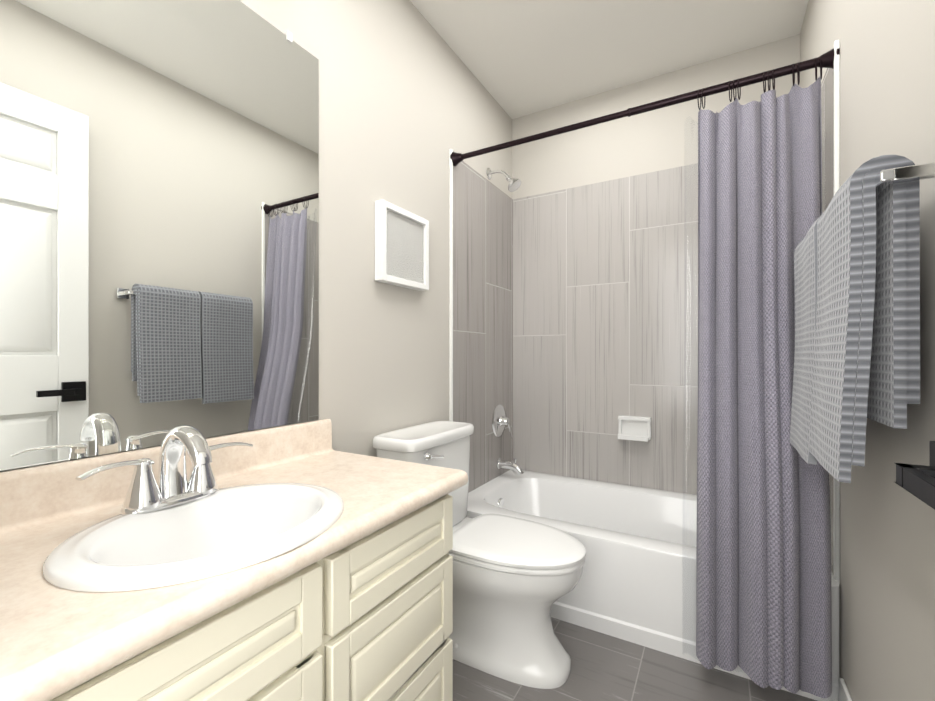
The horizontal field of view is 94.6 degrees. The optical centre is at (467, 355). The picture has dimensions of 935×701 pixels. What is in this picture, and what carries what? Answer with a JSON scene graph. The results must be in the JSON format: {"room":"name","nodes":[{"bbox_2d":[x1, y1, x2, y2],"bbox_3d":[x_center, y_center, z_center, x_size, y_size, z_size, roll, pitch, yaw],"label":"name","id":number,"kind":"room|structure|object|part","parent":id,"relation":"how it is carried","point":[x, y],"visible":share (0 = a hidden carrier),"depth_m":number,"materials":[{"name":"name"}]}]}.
{"room":"bathroom","nodes":[
{"label":"bathroom","id":0,"kind":"room"},
{"bbox_2d":[0,0,511,471],"bbox_3d":[-0.375,-0.200,1.573,0.100,2.440,2.612,0,0,30],"label":"wall","id":1,"kind":"structure","parent":0,"point":[407,101],"depth_m":1.57,"materials":[{"name":"grey paint"}]},
{"bbox_2d":[0,0,318,470],"bbox_3d":[-0.684,-0.362,0.922,0.009,1.116,0.915,0,0,30],"label":"mirror","id":2,"kind":"object","parent":1,"relation":"attached to","point":[159,220],"visible":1,"depth_m":0.93,"materials":[{"name":"clear glass"}]},
{"bbox_2d":[375,199,428,290],"bbox_3d":[-0.245,-0.411,1.656,0.038,0.288,0.285,0,0,30],"label":"framed artwork","id":3,"kind":"object","parent":1,"relation":"attached to","point":[401,247],"visible":1,"depth_m":1.63,"materials":[{"name":"white"}]},
{"bbox_3d":[-0.251,-0.411,1.659,0.026,0.241,0.241,0,0,30],"label":"panel","id":4,"kind":"part","parent":3,"relation":"part of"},
{"bbox_2d":[453,161,512,492],"bbox_3d":[0.098,-0.123,2.287,0.008,1.625,0.687,0,0,30],"label":"wall tile","id":5,"kind":"structure","parent":1,"relation":"attached to","point":[482,297],"depth_m":2.25,"materials":[{"name":"grey tile"}]},
{"bbox_2d":[839,678,851,700],"bbox_3d":[0.293,0.978,1.249,1.382,0.085,0.794,0,0,30],"label":"baseboard","id":6,"kind":"structure","parent":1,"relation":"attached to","point":[845,694],"depth_m":1.22,"materials":[{"name":"white"}]},
{"bbox_2d":[410,0,808,118],"bbox_3d":[-0.041,-1.450,0.666,1.583,0.060,3.852,0,0,30],"label":"ceiling","id":7,"kind":"structure","parent":0,"point":[519,58],"depth_m":1.93,"materials":[{"name":"white paint"}]},
{"bbox_2d":[453,617,816,700],"bbox_3d":[-0.041,1.050,0.666,1.583,0.060,3.852,0,0,30],"label":"floor","id":8,"kind":"structure","parent":0,"point":[605,667],"depth_m":1.35,"materials":[{"name":"tile"}]},
{"bbox_2d":[0,419,467,700],"bbox_3d":[-0.459,0.576,0.812,0.510,0.888,0.960,0,0,30],"label":"bathroom vanity","id":9,"kind":"object","parent":8,"relation":"on","point":[304,561],"visible":1,"depth_m":0.75,"materials":[{"name":"painted wood"},{"name":"beige laminate"},{"name":"porcelain"}]},
{"bbox_2d":[75,425,252,515],"bbox_3d":[-0.533,0.207,0.815,0.141,0.150,0.303,0,0,30],"label":"faucet","id":10,"kind":"object","parent":9,"relation":"on","point":[174,494],"depth_m":0.81,"materials":[{"name":"silver metal"}]},
{"bbox_2d":[43,483,343,591],"bbox_3d":[-0.432,0.351,0.752,0.384,0.144,0.444,0,0,30],"label":"sink","id":11,"kind":"object","parent":9,"relation":"in","point":[239,537],"depth_m":0.71,"materials":[{"name":"white ceramic"}]},
{"bbox_2d":[373,421,585,688],"bbox_3d":[0.062,0.650,1.517,0.699,0.740,0.448,0,0,30],"label":"toilet","id":12,"kind":"object","parent":8,"relation":"on","point":[514,579],"visible":0.77,"depth_m":1.38,"materials":[{"name":"white ceramic"}]},
{"bbox_3d":[-0.152,0.469,1.640,0.204,0.378,0.448,0,0,30],"label":"tank","id":13,"kind":"part","parent":12,"relation":"part of","materials":[{"name":"white ceramic"}]},
{"bbox_3d":[-0.115,0.348,1.491,0.035,0.031,0.076,0,0,30],"label":"lever","id":14,"kind":"part","parent":12,"relation":"part of","materials":[{"name":"silver metal"}]},
{"bbox_3d":[0.165,0.633,1.458,0.463,0.040,0.352,0,0,30],"label":"seat","id":15,"kind":"part","parent":12,"relation":"part of","materials":[{"name":"white plastic"}]},
{"bbox_2d":[466,469,839,700],"bbox_3d":[0.678,0.847,1.918,1.375,0.345,0.761,0,0,30],"label":"bathtub","id":16,"kind":"object","parent":8,"relation":"on","point":[629,586],"visible":0.38,"depth_m":1.61,"materials":[{"name":"white ceramic"}]},
{"bbox_2d":[512,34,799,198],"bbox_3d":[0.893,-0.200,2.292,1.383,2.440,0.100,0,0,30],"label":"wall","id":17,"kind":"structure","parent":0,"point":[646,142],"depth_m":2.25,"materials":[{"name":"grey paint"}]},
{"bbox_2d":[513,163,697,494],"bbox_3d":[0.866,-0.123,2.245,1.382,1.625,0.008,0,0,30],"label":"wall tile","id":18,"kind":"structure","parent":17,"relation":"attached to","point":[601,317],"depth_m":2.31,"materials":[{"name":"grey tile"}]},
{"bbox_2d":[486,168,650,474],"bbox_3d":[0.517,-0.179,2.244,0.778,1.663,0.342,0,0,30],"label":"fittings","id":19,"kind":"object","parent":18,"relation":"attached to","point":[635,428],"visible":1,"depth_m":2.25,"materials":[{"name":"silver metal"}]},
{"bbox_3d":[0.241,0.610,2.378,0.151,0.086,0.060,0,0,30],"label":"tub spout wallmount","id":20,"kind":"part","parent":19,"relation":"part of","materials":[{"name":"silver metal"}]},
{"bbox_3d":[0.849,0.371,2.204,0.162,0.120,0.082,0,0,30],"label":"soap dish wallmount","id":21,"kind":"part","parent":19,"relation":"part of","materials":[{"name":"white ceramic"}]},
{"bbox_2d":[800,0,934,700],"bbox_3d":[0.911,-0.200,0.834,0.100,2.440,2.612,0,0,30],"label":"wall","id":22,"kind":"structure","parent":0,"point":[887,522],"depth_m":0.93,"materials":[{"name":"grey paint"}]},
{"bbox_2d":[449,39,839,584],"bbox_3d":[0.518,-0.129,1.640,1.382,1.637,0.016,0,0,30],"label":"trim","id":23,"kind":"structure","parent":22,"relation":"attached to","point":[836,185],"depth_m":1.30,"materials":[{"name":"white"}]},
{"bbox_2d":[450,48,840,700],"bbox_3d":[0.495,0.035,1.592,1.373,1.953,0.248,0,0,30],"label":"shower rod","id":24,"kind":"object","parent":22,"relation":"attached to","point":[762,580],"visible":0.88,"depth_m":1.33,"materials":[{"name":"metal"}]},
{"bbox_2d":[696,76,831,697],"bbox_3d":[0.903,0.051,1.339,0.337,1.832,0.215,0,0,30],"label":"shower curtain","id":25,"kind":"object","parent":24,"relation":"hanging from","point":[764,606],"depth_m":1.33,"materials":[{"name":"fabric"}]},
{"bbox_2d":[821,68,833,574],"bbox_3d":[1.289,-0.122,1.602,0.008,1.625,0.687,0,0,30],"label":"wall tile","id":26,"kind":"structure","parent":22,"relation":"attached to","point":[828,79],"depth_m":1.38,"materials":[{"name":"grey tile"}]},
{"bbox_2d":[790,155,934,482],"bbox_3d":[0.842,-0.043,0.956,0.139,0.586,0.639,0,0,30],"label":"towels","id":27,"kind":"object","parent":22,"relation":"attached to","point":[857,305],"visible":1,"depth_m":0.74,"materials":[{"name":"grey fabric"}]},
{"bbox_2d":[895,441,934,509],"bbox_3d":[0.427,-0.015,0.220,0.117,2.051,0.805,0,0,30],"label":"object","id":28,"kind":"structure","parent":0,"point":[918,481],"depth_m":0.52,"materials":[{"name":"black metal"}]}
]}

